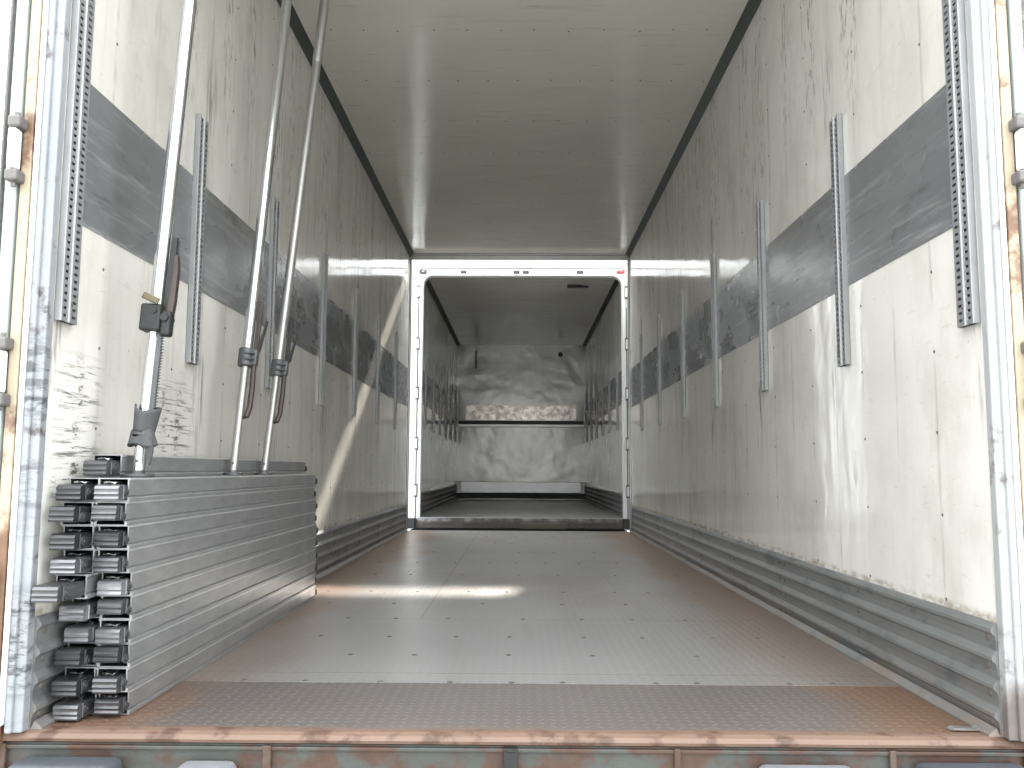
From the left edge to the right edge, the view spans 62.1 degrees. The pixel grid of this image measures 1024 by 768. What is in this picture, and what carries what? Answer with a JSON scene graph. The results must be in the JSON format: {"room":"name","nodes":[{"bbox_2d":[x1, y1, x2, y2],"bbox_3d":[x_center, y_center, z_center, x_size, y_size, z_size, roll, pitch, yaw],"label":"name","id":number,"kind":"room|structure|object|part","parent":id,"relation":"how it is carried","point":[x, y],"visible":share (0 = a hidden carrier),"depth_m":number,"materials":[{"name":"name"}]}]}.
{"room":"cargo space","nodes":[
{"label":"cargo space","id":0,"kind":"room"},
{"bbox_2d":[28,0,457,724],"bbox_3d":[-1.156,0.054,9.255,0.085,3.172,13.995,0,-6,1],"label":"wall","id":1,"kind":"structure","parent":0,"point":[359,464],"depth_m":3.72,"materials":[{"name":"paint"}]},
{"bbox_2d":[0,0,43,744],"bbox_3d":[-1.279,-0.669,2.273,0.032,3.150,0.046,0,-6,1],"label":"frame strip","id":2,"kind":"object","parent":1,"relation":"attached to","point":[8,457],"visible":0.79,"depth_m":2.20,"materials":[{"name":"white metal"}]},
{"bbox_2d":[0,0,31,485],"bbox_3d":[-1.306,-0.599,2.823,0.061,3.100,1.238,0,-6,1],"label":"door","id":3,"kind":"structure","parent":2,"relation":"attached to","point":[14,122],"depth_m":2.22,"materials":[{"name":"metal"}]},
{"bbox_2d":[0,0,49,725],"bbox_3d":[-1.257,-0.695,2.271,0.010,3.100,0.045,0,-6,1],"label":"strip","id":4,"kind":"object","parent":1,"relation":"attached to","point":[28,288],"visible":0.4,"depth_m":2.19,"materials":[{"name":"white metal"}]},
{"bbox_2d":[4,0,71,733],"bbox_3d":[-1.230,-0.684,2.277,0.041,3.120,0.040,0,-6,1],"label":"post","id":5,"kind":"object","parent":1,"relation":"attached to","point":[51,149],"visible":1,"depth_m":2.20,"materials":[{"name":"white metal"}]},
{"bbox_2d":[54,0,94,324],"bbox_3d":[-1.195,-0.638,2.336,0.026,0.950,0.084,0,-6,1],"label":"track","id":6,"kind":"object","parent":1,"relation":"attached to","point":[83,12],"visible":1,"depth_m":2.32,"materials":[{"name":"metal"}]},
{"bbox_2d":[185,114,208,364],"bbox_3d":[-1.187,-0.549,3.218,0.026,0.950,0.084,0,-6,1],"label":"track","id":7,"kind":"object","parent":1,"relation":"attached to","point":[202,127],"visible":1,"depth_m":3.20,"materials":[{"name":"metal"}]},
{"bbox_2d":[28,505,407,728],"bbox_3d":[-1.167,1.083,5.633,0.034,0.278,6.993,0,-6,1],"label":"baseboard","id":8,"kind":"structure","parent":1,"relation":"attached to","point":[337,546],"depth_m":5.20,"materials":[{"name":"metal"}]},
{"bbox_2d":[60,72,406,405],"bbox_3d":[-1.175,-0.314,5.777,0.003,0.416,6.991,0,-6,1],"label":"wall band","id":9,"kind":"object","parent":1,"relation":"attached to","point":[122,161],"visible":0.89,"depth_m":3.16,"materials":[{"name":"grey metal"}]},
{"bbox_2d":[265,196,278,388],"bbox_3d":[-1.178,-0.451,4.188,0.026,0.950,0.084,0,-6,1],"label":"track","id":10,"kind":"object","parent":1,"relation":"attached to","point":[274,217],"visible":0.95,"depth_m":4.17,"materials":[{"name":"metal"}]},
{"bbox_2d":[318,253,328,405],"bbox_3d":[-1.167,-0.340,5.282,0.026,0.950,0.084,0,-6,1],"label":"track","id":11,"kind":"object","parent":1,"relation":"attached to","point":[325,256],"visible":1,"depth_m":5.26,"materials":[{"name":"metal"}]},
{"bbox_2d":[277,0,413,256],"bbox_3d":[-1.147,-1.788,5.955,0.046,0.048,7.059,0,-6,1],"label":"trim","id":12,"kind":"structure","parent":1,"relation":"attached to","point":[295,23],"depth_m":5.82,"materials":[{"name":"black metal"}]},
{"bbox_2d":[352,288,358,415],"bbox_3d":[-1.157,-0.236,6.317,0.026,0.950,0.084,0,-6,1],"label":"track","id":13,"kind":"object","parent":1,"relation":"attached to","point":[356,310],"visible":1,"depth_m":6.29,"materials":[{"name":"metal"}]},
{"bbox_2d":[375,313,380,423],"bbox_3d":[-1.147,-0.134,7.322,0.026,0.950,0.084,0,-6,1],"label":"track","id":14,"kind":"object","parent":1,"relation":"attached to","point":[379,314],"visible":1,"depth_m":7.29,"materials":[{"name":"metal"}]},
{"bbox_2d":[393,332,397,428],"bbox_3d":[-1.138,-0.030,8.357,0.026,0.950,0.084,0,-6,1],"label":"track","id":15,"kind":"object","parent":1,"relation":"attached to","point":[396,333],"visible":1,"depth_m":8.33,"materials":[{"name":"metal"}]},
{"bbox_2d":[425,354,427,428],"bbox_3d":[-1.084,0.094,10.776,0.026,0.950,0.084,0,-6,1],"label":"track","id":16,"kind":"object","parent":1,"relation":"attached to","point":[426,367],"visible":1,"depth_m":10.74,"materials":[{"name":"metal"}]},
{"bbox_2d":[433,364,435,431],"bbox_3d":[-1.074,0.194,11.771,0.026,0.950,0.084,0,-6,1],"label":"track","id":17,"kind":"object","parent":1,"relation":"attached to","point":[434,364],"visible":1,"depth_m":11.74,"materials":[{"name":"metal"}]},
{"bbox_2d":[421,485,457,515],"bbox_3d":[-1.066,1.727,12.977,0.034,0.270,6.248,0,-6,1],"label":"baseboard","id":18,"kind":"structure","parent":1,"relation":"attached to","point":[432,500],"depth_m":12.22,"materials":[{"name":"metal"}]},
{"bbox_2d":[422,371,456,426],"bbox_3d":[-1.075,0.308,13.121,0.003,0.415,6.250,0,-6,1],"label":"wall band","id":19,"kind":"object","parent":1,"relation":"attached to","point":[429,380],"visible":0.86,"depth_m":12.33,"materials":[{"name":"grey metal"}]},
{"bbox_2d":[440,372,441,434],"bbox_3d":[-1.065,0.294,12.766,0.026,0.950,0.084,0,-6,1],"label":"track","id":20,"kind":"object","parent":1,"relation":"attached to","point":[440,372],"visible":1,"depth_m":12.75,"materials":[{"name":"metal"}]},
{"bbox_2d":[426,279,459,345],"bbox_3d":[-1.047,-1.051,13.258,0.046,0.048,6.250,0,-6,1],"label":"trim","id":21,"kind":"structure","parent":1,"relation":"attached to","point":[428,283],"depth_m":12.62,"materials":[{"name":"metal"}]},
{"bbox_2d":[445,379,447,437],"bbox_3d":[-1.055,0.395,13.761,0.026,0.950,0.084,0,-6,1],"label":"track","id":22,"kind":"object","parent":1,"relation":"attached to","point":[446,379],"visible":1,"depth_m":13.73,"materials":[{"name":"metal"}]},
{"bbox_2d":[451,385,452,439],"bbox_3d":[-1.046,0.495,14.755,0.026,0.950,0.084,0,-6,1],"label":"track","id":23,"kind":"object","parent":1,"relation":"attached to","point":[451,385],"visible":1,"depth_m":14.72,"materials":[{"name":"metal"}]},
{"bbox_2d":[455,390,456,441],"bbox_3d":[-1.036,0.596,15.750,0.026,0.950,0.084,0,-6,1],"label":"track","id":24,"kind":"object","parent":1,"relation":"attached to","point":[456,390],"visible":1,"depth_m":15.74,"materials":[{"name":"metal"}]},
{"bbox_2d":[405,253,631,530],"bbox_3d":[0.077,0.068,9.323,2.440,3.052,0.034,0,-6,1],"label":"trim","id":25,"kind":"structure","parent":1,"relation":"attached to","point":[416,256],"depth_m":9.45,"materials":[{"name":"metal"}]},
{"bbox_2d":[408,260,628,530],"bbox_3d":[0.092,0.099,9.885,2.794,3.163,0.190,0,-6,1],"label":"frame","id":26,"kind":"object","parent":1,"relation":"attached to","point":[422,270],"visible":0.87,"depth_m":9.91,"materials":[{"name":"white metal"}]},
{"bbox_3d":[-1.104,0.342,9.847,0.011,2.500,0.011,3,-6,-22],"label":"hinge rod","id":27,"kind":"part","parent":26,"relation":"part of","materials":[{"name":"metal"}]},
{"bbox_2d":[616,270,624,273],"bbox_3d":[1.274,-1.316,9.981,0.097,0.041,0.031,0,-6,1],"label":"marker lamp","id":28,"kind":"object","parent":26,"relation":"attached to","point":[617,271],"depth_m":9.97,"materials":[{"name":"red plastic"}]},
{"bbox_3d":[1.333,0.351,9.822,0.011,2.500,0.011,-2,-6,23],"label":"hinge rod","id":29,"kind":"part","parent":26,"relation":"part of","materials":[{"name":"metal"}]},
{"bbox_2d":[49,530,980,732],"bbox_3d":[0.036,1.261,5.669,2.440,0.062,7.065,0,-6,1],"label":"floor","id":30,"kind":"structure","parent":0,"point":[421,606],"depth_m":2.99,"materials":[{"name":"grey metal"}]},
{"bbox_2d":[52,691,98,720],"bbox_3d":[-1.145,0.956,3.304,0.088,0.062,2.221,0,-6,1],"label":"beam","id":31,"kind":"structure","parent":30,"relation":"on","point":[69,708],"depth_m":2.21,"materials":[{"name":"metal"}]},
{"bbox_2d":[51,666,96,696],"bbox_3d":[-1.146,0.892,3.298,0.088,0.062,2.221,0,-6,1],"label":"beam","id":32,"kind":"structure","parent":31,"relation":"on","point":[77,680],"depth_m":2.22,"materials":[{"name":"metal"}]},
{"bbox_2d":[54,641,98,665],"bbox_3d":[-1.146,0.831,3.316,0.089,0.062,2.220,0,-6,1],"label":"beam","id":33,"kind":"structure","parent":32,"relation":"on","point":[75,654],"depth_m":2.22,"materials":[{"name":"metal"}]},
{"bbox_2d":[64,618,99,642],"bbox_3d":[-1.145,0.772,3.358,0.089,0.062,2.221,0,-6,1],"label":"beam","id":34,"kind":"structure","parent":33,"relation":"on","point":[81,631],"depth_m":2.26,"materials":[{"name":"metal"}]},
{"bbox_2d":[59,596,100,620],"bbox_3d":[-1.143,0.706,3.332,0.088,0.062,2.221,0,-6,1],"label":"beam","id":35,"kind":"structure","parent":34,"relation":"on","point":[77,609],"depth_m":2.24,"materials":[{"name":"metal"}]},
{"bbox_2d":[31,573,101,602],"bbox_3d":[-1.145,0.632,3.230,0.088,0.062,2.266,0,-6,1],"label":"beam","id":36,"kind":"structure","parent":35,"relation":"on","point":[83,585],"depth_m":2.17,"materials":[{"name":"metal"}]},
{"bbox_2d":[49,549,97,574],"bbox_3d":[-1.143,0.575,3.287,0.088,0.062,2.221,0,-6,1],"label":"beam","id":37,"kind":"structure","parent":36,"relation":"on","point":[73,562],"depth_m":2.21,"materials":[{"name":"metal"}]},
{"bbox_2d":[49,525,98,549],"bbox_3d":[-1.144,0.511,3.286,0.088,0.062,2.221,0,-6,1],"label":"beam","id":38,"kind":"structure","parent":37,"relation":"on","point":[73,537],"depth_m":2.21,"materials":[{"name":"metal"}]},
{"bbox_2d":[48,501,97,525],"bbox_3d":[-1.144,0.447,3.281,0.088,0.062,2.221,0,-6,1],"label":"beam","id":39,"kind":"structure","parent":38,"relation":"on","point":[70,512],"depth_m":2.20,"materials":[{"name":"metal"}]},
{"bbox_2d":[55,474,273,500],"bbox_3d":[-1.143,0.387,3.315,0.088,0.062,2.221,0,-6,1],"label":"beam","id":40,"kind":"structure","parent":39,"relation":"on","point":[78,488],"depth_m":2.23,"materials":[{"name":"metal"}]},
{"bbox_2d":[83,455,306,476],"bbox_3d":[-1.136,0.335,3.431,0.088,0.062,2.211,0,-6,0],"label":"beam","id":41,"kind":"structure","parent":40,"relation":"on","point":[101,465],"depth_m":2.83,"materials":[{"name":"metal"}]},
{"bbox_2d":[94,585,316,714],"bbox_3d":[-1.057,0.958,3.322,0.088,0.062,2.181,0,-6,1],"label":"beam","id":42,"kind":"structure","parent":30,"relation":"on","point":[121,703],"depth_m":2.70,"materials":[{"name":"metal"}]},
{"bbox_2d":[92,573,316,693],"bbox_3d":[-1.056,0.894,3.311,0.088,0.062,2.181,0,-6,1],"label":"beam","id":43,"kind":"structure","parent":42,"relation":"on","point":[108,680],"depth_m":2.64,"materials":[{"name":"metal"}]},
{"bbox_2d":[93,561,317,667],"bbox_3d":[-1.055,0.831,3.315,0.089,0.062,2.190,0,-6,1],"label":"beam","id":44,"kind":"structure","parent":43,"relation":"on","point":[126,655],"depth_m":2.67,"materials":[{"name":"metal"}]},
{"bbox_2d":[95,548,317,644],"bbox_3d":[-1.054,0.769,3.325,0.089,0.062,2.181,0,-6,1],"label":"beam","id":45,"kind":"structure","parent":44,"relation":"on","point":[110,631],"depth_m":2.68,"materials":[{"name":"metal"}]},
{"bbox_2d":[97,536,317,618],"bbox_3d":[-1.055,0.706,3.331,0.088,0.062,2.180,0,-6,1],"label":"beam","id":46,"kind":"structure","parent":45,"relation":"on","point":[109,607],"depth_m":2.68,"materials":[{"name":"metal"}]},
{"bbox_2d":[97,523,318,595],"bbox_3d":[-1.053,0.643,3.331,0.089,0.062,2.181,0,-6,1],"label":"beam","id":47,"kind":"structure","parent":46,"relation":"on","point":[136,582],"depth_m":2.68,"materials":[{"name":"metal"}]},
{"bbox_2d":[93,511,316,572],"bbox_3d":[-1.055,0.578,3.314,0.088,0.062,2.181,0,-6,1],"label":"beam","id":48,"kind":"structure","parent":47,"relation":"on","point":[135,559],"depth_m":2.66,"materials":[{"name":"metal"}]},
{"bbox_2d":[93,499,317,548],"bbox_3d":[-1.053,0.514,3.313,0.088,0.062,2.181,0,-6,1],"label":"beam","id":49,"kind":"structure","parent":48,"relation":"on","point":[144,534],"depth_m":2.68,"materials":[{"name":"metal"}]},
{"bbox_2d":[91,487,315,525],"bbox_3d":[-1.056,0.450,3.302,0.088,0.062,2.180,0,-6,1],"label":"beam","id":50,"kind":"structure","parent":49,"relation":"on","point":[146,511],"depth_m":2.66,"materials":[{"name":"metal"}]},
{"bbox_2d":[94,474,317,501],"bbox_3d":[-1.052,0.388,3.312,0.089,0.062,2.181,0,-6,1],"label":"beam","id":51,"kind":"structure","parent":50,"relation":"on","point":[120,489],"depth_m":2.69,"materials":[{"name":"metal"}]},
{"bbox_2d":[120,0,196,476],"bbox_3d":[-1.010,-0.930,2.600,0.101,2.416,0.252,-4,-7,35],"label":"pole","id":52,"kind":"object","parent":51,"relation":"on","point":[157,320],"visible":1,"depth_m":2.49,"materials":[{"name":"metal"}]},
{"bbox_3d":[-1.002,-0.321,2.507,0.025,0.230,0.012,2,-9,1],"label":"strap plate","id":53,"kind":"part","parent":52,"relation":"part of","materials":[{"name":"metal"}]},
{"bbox_3d":[-0.998,-0.268,2.498,0.026,0.225,0.020,2,-9,1],"label":"ratchet handle","id":54,"kind":"part","parent":52,"relation":"part of","materials":[{"name":"metal"}]},
{"bbox_2d":[223,0,291,474],"bbox_3d":[-1.002,-0.839,3.520,0.107,2.419,0.460,-1,-6,9],"label":"pole","id":55,"kind":"object","parent":51,"relation":"on","point":[248,357],"visible":1,"depth_m":3.41,"materials":[{"name":"metal"}]},
{"bbox_3d":[-1.016,0.027,3.296,0.035,0.227,0.022,2,-15,1],"label":"lever handle","id":56,"kind":"part","parent":55,"relation":"part of","materials":[{"name":"silver metal"}]},
{"bbox_3d":[-1.002,-0.225,3.362,0.018,0.215,0.012,2,-15,1],"label":"plate","id":57,"kind":"part","parent":55,"relation":"part of","materials":[{"name":"metal"}]},
{"bbox_3d":[-0.983,-0.187,3.352,0.030,0.138,0.012,2,-15,1],"label":"release lever","id":58,"kind":"part","parent":55,"relation":"part of","materials":[{"name":"metal"}]},
{"bbox_2d":[255,0,329,474],"bbox_3d":[-0.961,-0.804,3.861,0.101,2.418,0.386,-3,-7,29],"label":"pole","id":59,"kind":"object","parent":51,"relation":"on","point":[279,369],"visible":1,"depth_m":3.79,"materials":[{"name":"metal"}]},
{"bbox_3d":[-1.002,0.063,3.680,0.035,0.227,0.022,4,-12,1],"label":"lever handle","id":60,"kind":"part","parent":59,"relation":"part of","materials":[{"name":"silver metal"}]},
{"bbox_3d":[-0.979,-0.191,3.735,0.018,0.215,0.012,4,-12,1],"label":"plate","id":61,"kind":"part","parent":59,"relation":"part of","materials":[{"name":"metal"}]},
{"bbox_3d":[-0.962,-0.152,3.726,0.030,0.138,0.012,4,-12,1],"label":"release lever","id":62,"kind":"part","parent":59,"relation":"part of","materials":[{"name":"metal"}]},
{"bbox_2d":[411,528,625,530],"bbox_3d":[0.072,1.667,9.481,2.400,0.080,0.598,0,-6,1],"label":"plate","id":63,"kind":"object","parent":30,"relation":"attached to","point":[452,529],"visible":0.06,"depth_m":9.51,"materials":[{"name":"silver metal"}]},
{"bbox_2d":[520,523,566,528],"bbox_3d":[0.359,1.611,9.629,0.530,0.064,0.080,0,-6,1],"label":"plank","id":64,"kind":"object","parent":63,"relation":"on","point":[522,525],"visible":1,"depth_m":9.59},
{"bbox_2d":[947,724,980,730],"bbox_3d":[1.155,0.878,2.174,0.075,0.011,0.024,0,-6,1],"label":"tab","id":65,"kind":"object","parent":30,"relation":"on","point":[975,727],"visible":1,"depth_m":2.17,"materials":[{"name":"silver metal"}]},
{"bbox_2d":[292,0,747,253],"bbox_3d":[0.051,-1.834,5.967,2.440,0.062,7.095,0,-6,1],"label":"ceiling","id":66,"kind":"structure","parent":0,"point":[484,126],"depth_m":5.61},
{"bbox_2d":[456,344,584,499],"bbox_3d":[0.173,0.715,16.238,2.550,3.071,0.062,0,-6,1],"label":"wall","id":67,"kind":"structure","parent":0,"point":[504,374],"depth_m":16.24,"materials":[{"name":"grey paint"}]},
{"bbox_2d":[475,351,476,368],"bbox_3d":[-0.691,-0.465,16.327,0.044,0.350,0.020,0,-6,1],"label":"wall bracket","id":68,"kind":"object","parent":67,"relation":"attached to","point":[475,351],"visible":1,"depth_m":16.32,"materials":[{"name":"metal"}]},
{"bbox_2d":[457,481,584,498],"bbox_3d":[0.167,2.004,16.048,2.420,0.318,0.062,0,-6,1],"label":"rail","id":69,"kind":"object","parent":67,"relation":"attached to","point":[501,490],"visible":0.99,"depth_m":16.04,"materials":[{"name":"white metal"}]},
{"bbox_3d":[-0.994,1.947,16.040,0.070,0.218,0.013,0,-6,1],"label":"plate","id":70,"kind":"part","parent":69,"relation":"part of","materials":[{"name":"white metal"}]},
{"bbox_3d":[1.326,1.956,16.017,0.070,0.218,0.013,0,-6,1],"label":"plate","id":71,"kind":"part","parent":69,"relation":"part of","materials":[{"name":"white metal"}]},
{"bbox_2d":[466,405,575,419],"bbox_3d":[0.174,0.548,16.221,2.100,0.280,0.011,0,-6,1],"label":"wall band","id":72,"kind":"object","parent":67,"relation":"attached to","point":[473,412],"visible":1,"depth_m":16.22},
{"bbox_2d":[458,420,583,426],"bbox_3d":[0.173,0.760,16.174,2.380,0.120,0.060,0,-6,1],"label":"rail","id":73,"kind":"object","parent":67,"relation":"attached to","point":[461,423],"visible":1,"depth_m":16.15,"materials":[{"name":"metal"}]},
{"bbox_2d":[421,499,620,517],"bbox_3d":[0.136,1.891,12.900,2.440,0.060,6.350,0,-6,1],"label":"floor","id":74,"kind":"structure","parent":0,"point":[507,508],"depth_m":11.96,"materials":[{"name":"grey metal"}]},
{"bbox_2d":[429,277,614,344],"bbox_3d":[0.150,-1.103,13.212,2.440,0.062,6.330,0,-6,1],"label":"ceiling","id":75,"kind":"structure","parent":0,"point":[479,310],"depth_m":12.62,"materials":[{"name":"white paint"}]},
{"bbox_2d":[567,285,587,287],"bbox_3d":[0.856,-1.268,11.076,0.272,0.035,0.100,0,-6,1],"label":"ceiling fitting","id":76,"kind":"object","parent":75,"relation":"attached to","point":[568,286],"visible":1,"depth_m":11.03,"materials":[{"name":"metal"}]},
{"bbox_2d":[585,0,1002,730],"bbox_3d":[1.337,0.064,9.230,0.088,3.172,13.995,0,-6,1],"label":"wall","id":77,"kind":"structure","parent":0,"point":[874,468],"depth_m":3.47,"materials":[{"name":"paint"}]},
{"bbox_2d":[0,726,1023,767],"bbox_3d":[0.001,0.984,2.115,2.660,0.222,0.066,0,-6,1],"label":"sill","id":78,"kind":"structure","parent":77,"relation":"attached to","point":[135,746],"depth_m":2.11,"materials":[{"name":"green paint"},{"name":"rusty steel"}]},
{"bbox_2d":[9,756,121,767],"bbox_3d":[-1.092,0.974,2.069,0.255,0.110,0.099,0,-6,1],"label":"bumper cover","id":79,"kind":"object","parent":78,"relation":"attached to","point":[31,761],"visible":1,"depth_m":2.06,"materials":[{"name":"metal"}]},
{"bbox_2d":[178,761,236,767],"bbox_3d":[-0.749,0.983,2.064,0.140,0.110,0.099,0,-6,1],"label":"bumper cover","id":80,"kind":"object","parent":78,"relation":"attached to","point":[188,764],"visible":1,"depth_m":2.07,"materials":[{"name":"metal"}]},
{"bbox_2d":[759,764,849,767],"bbox_3d":[0.718,0.986,2.050,0.235,0.110,0.099,0,-6,1],"label":"bumper cover","id":81,"kind":"object","parent":78,"relation":"attached to","point":[765,765],"visible":1,"depth_m":2.07,"materials":[{"name":"metal"}]},
{"bbox_2d":[915,762,1023,767],"bbox_3d":[1.118,0.980,2.047,0.265,0.110,0.099,0,-6,1],"label":"bumper cover","id":82,"kind":"object","parent":78,"relation":"attached to","point":[923,764],"visible":1,"depth_m":2.06,"materials":[{"name":"metal"}]},
{"bbox_2d":[586,391,586,441],"bbox_3d":[1.374,0.605,15.726,0.026,0.950,0.084,0,-6,1],"label":"track","id":83,"kind":"object","parent":77,"relation":"attached to","point":[586,391],"visible":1,"depth_m":15.68,"materials":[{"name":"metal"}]},
{"bbox_2d":[590,386,591,440],"bbox_3d":[1.364,0.505,14.731,0.026,0.950,0.084,0,-6,1],"label":"track","id":84,"kind":"object","parent":77,"relation":"attached to","point":[590,386],"visible":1,"depth_m":14.71,"materials":[{"name":"metal"}]},
{"bbox_2d":[595,380,596,438],"bbox_3d":[1.355,0.404,13.736,0.026,0.950,0.084,0,-6,1],"label":"track","id":85,"kind":"object","parent":77,"relation":"attached to","point":[595,380],"visible":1,"depth_m":13.71,"materials":[{"name":"metal"}]},
{"bbox_2d":[583,279,618,346],"bbox_3d":[1.347,-1.042,13.234,0.046,0.048,6.250,0,-6,1],"label":"trim","id":86,"kind":"structure","parent":77,"relation":"attached to","point":[615,284],"depth_m":12.65,"materials":[{"name":"metal"}]},
{"bbox_2d":[601,372,602,435],"bbox_3d":[1.345,0.304,12.742,0.026,0.950,0.084,0,-6,1],"label":"track","id":87,"kind":"object","parent":77,"relation":"attached to","point":[601,372],"visible":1,"depth_m":12.72,"materials":[{"name":"metal"}]},
{"bbox_2d":[584,485,622,517],"bbox_3d":[1.340,1.736,12.953,0.034,0.270,6.248,0,-6,1],"label":"baseboard","id":88,"kind":"structure","parent":77,"relation":"attached to","point":[612,502],"depth_m":12.08,"materials":[{"name":"metal"}]},
{"bbox_2d":[585,371,621,427],"bbox_3d":[1.362,0.317,13.097,0.003,0.415,6.250,0,-6,1],"label":"wall band","id":89,"kind":"object","parent":77,"relation":"attached to","point":[613,381],"visible":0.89,"depth_m":12.15,"materials":[{"name":"grey metal"}]},
{"bbox_2d":[608,364,609,432],"bbox_3d":[1.336,0.203,11.747,0.026,0.950,0.084,0,-6,1],"label":"track","id":90,"kind":"object","parent":77,"relation":"attached to","point":[608,364],"visible":1,"depth_m":11.71,"materials":[{"name":"metal"}]},
{"bbox_2d":[616,354,618,429],"bbox_3d":[1.326,0.103,10.752,0.026,0.950,0.084,0,-6,1],"label":"track","id":91,"kind":"object","parent":77,"relation":"attached to","point":[617,428],"visible":1,"depth_m":10.73,"materials":[{"name":"metal"}]},
{"bbox_2d":[639,334,642,430],"bbox_3d":[1.273,-0.016,8.382,0.026,0.950,0.084,0,-6,1],"label":"track","id":92,"kind":"object","parent":77,"relation":"attached to","point":[640,335],"visible":1,"depth_m":8.35,"materials":[{"name":"metal"}]},
{"bbox_2d":[656,315,660,424],"bbox_3d":[1.263,-0.122,7.328,0.026,0.950,0.084,0,-6,1],"label":"track","id":93,"kind":"object","parent":77,"relation":"attached to","point":[657,316],"visible":1,"depth_m":7.30,"materials":[{"name":"metal"}]},
{"bbox_2d":[679,288,685,417],"bbox_3d":[1.252,-0.230,6.263,0.026,0.950,0.084,0,-6,1],"label":"track","id":94,"kind":"object","parent":77,"relation":"attached to","point":[681,291],"visible":1,"depth_m":6.23,"materials":[{"name":"metal"}]},
{"bbox_2d":[625,0,761,257],"bbox_3d":[1.247,-1.779,5.931,0.046,0.048,7.059,0,-6,1],"label":"trim","id":95,"kind":"structure","parent":77,"relation":"attached to","point":[751,7],"depth_m":5.54,"materials":[{"name":"black metal"}]},
{"bbox_2d":[710,253,718,406],"bbox_3d":[1.243,-0.333,5.238,0.026,0.950,0.084,0,-6,1],"label":"track","id":96,"kind":"object","parent":77,"relation":"attached to","point":[715,390],"visible":1,"depth_m":5.22,"materials":[{"name":"metal"}]},
{"bbox_2d":[756,199,768,391],"bbox_3d":[1.233,-0.437,4.204,0.026,0.950,0.084,0,-6,1],"label":"track","id":97,"kind":"object","parent":77,"relation":"attached to","point":[760,225],"visible":1,"depth_m":4.18,"materials":[{"name":"metal"}]},
{"bbox_2d":[631,66,974,406],"bbox_3d":[1.261,-0.304,5.752,0.003,0.416,6.991,0,-6,1],"label":"wall band","id":98,"kind":"object","parent":77,"relation":"attached to","point":[898,197],"visible":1,"depth_m":3.13,"materials":[{"name":"grey metal"}]},
{"bbox_2d":[630,506,1002,736],"bbox_3d":[1.239,1.092,5.609,0.034,0.278,6.993,0,-6,1],"label":"baseboard","id":99,"kind":"structure","parent":77,"relation":"attached to","point":[948,658],"depth_m":2.91,"materials":[{"name":"metal"}]},
{"bbox_2d":[829,113,850,366],"bbox_3d":[1.223,-0.540,3.184,0.026,0.950,0.084,0,-6,1],"label":"track","id":100,"kind":"object","parent":77,"relation":"attached to","point":[835,125],"visible":1,"depth_m":3.17,"materials":[{"name":"metal"}]},
{"bbox_2d":[942,0,979,327],"bbox_3d":[1.215,-0.628,2.312,0.026,0.950,0.084,0,-6,1],"label":"track","id":101,"kind":"object","parent":77,"relation":"attached to","point":[953,15],"visible":1,"depth_m":2.29,"materials":[{"name":"metal"}]},
{"bbox_2d":[965,0,1023,741],"bbox_3d":[1.249,-0.674,2.252,0.041,3.120,0.040,0,-6,1],"label":"post","id":102,"kind":"object","parent":77,"relation":"attached to","point":[978,39],"visible":1,"depth_m":2.18,"materials":[{"name":"white metal"}]},
{"bbox_2d":[988,0,1023,665],"bbox_3d":[1.275,-0.685,2.245,0.010,3.100,0.045,0,-6,1],"label":"strip","id":103,"kind":"object","parent":77,"relation":"attached to","point":[996,108],"visible":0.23,"depth_m":2.18,"materials":[{"name":"white metal"}]},
{"bbox_2d":[994,0,1023,544],"bbox_3d":[1.297,-0.659,2.247,0.032,3.150,0.046,0,-6,1],"label":"frame strip","id":104,"kind":"object","parent":77,"relation":"attached to","point":[1011,213],"visible":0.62,"depth_m":2.20,"materials":[{"name":"white metal"}]},
{"bbox_2d":[1006,0,1023,353],"bbox_3d":[1.335,-0.589,2.797,0.061,3.100,1.238,0,-6,1],"label":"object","id":105,"kind":"structure","parent":104,"relation":"attached to","point":[1014,9],"depth_m":2.23,"materials":[{"name":"metal"}]}
]}

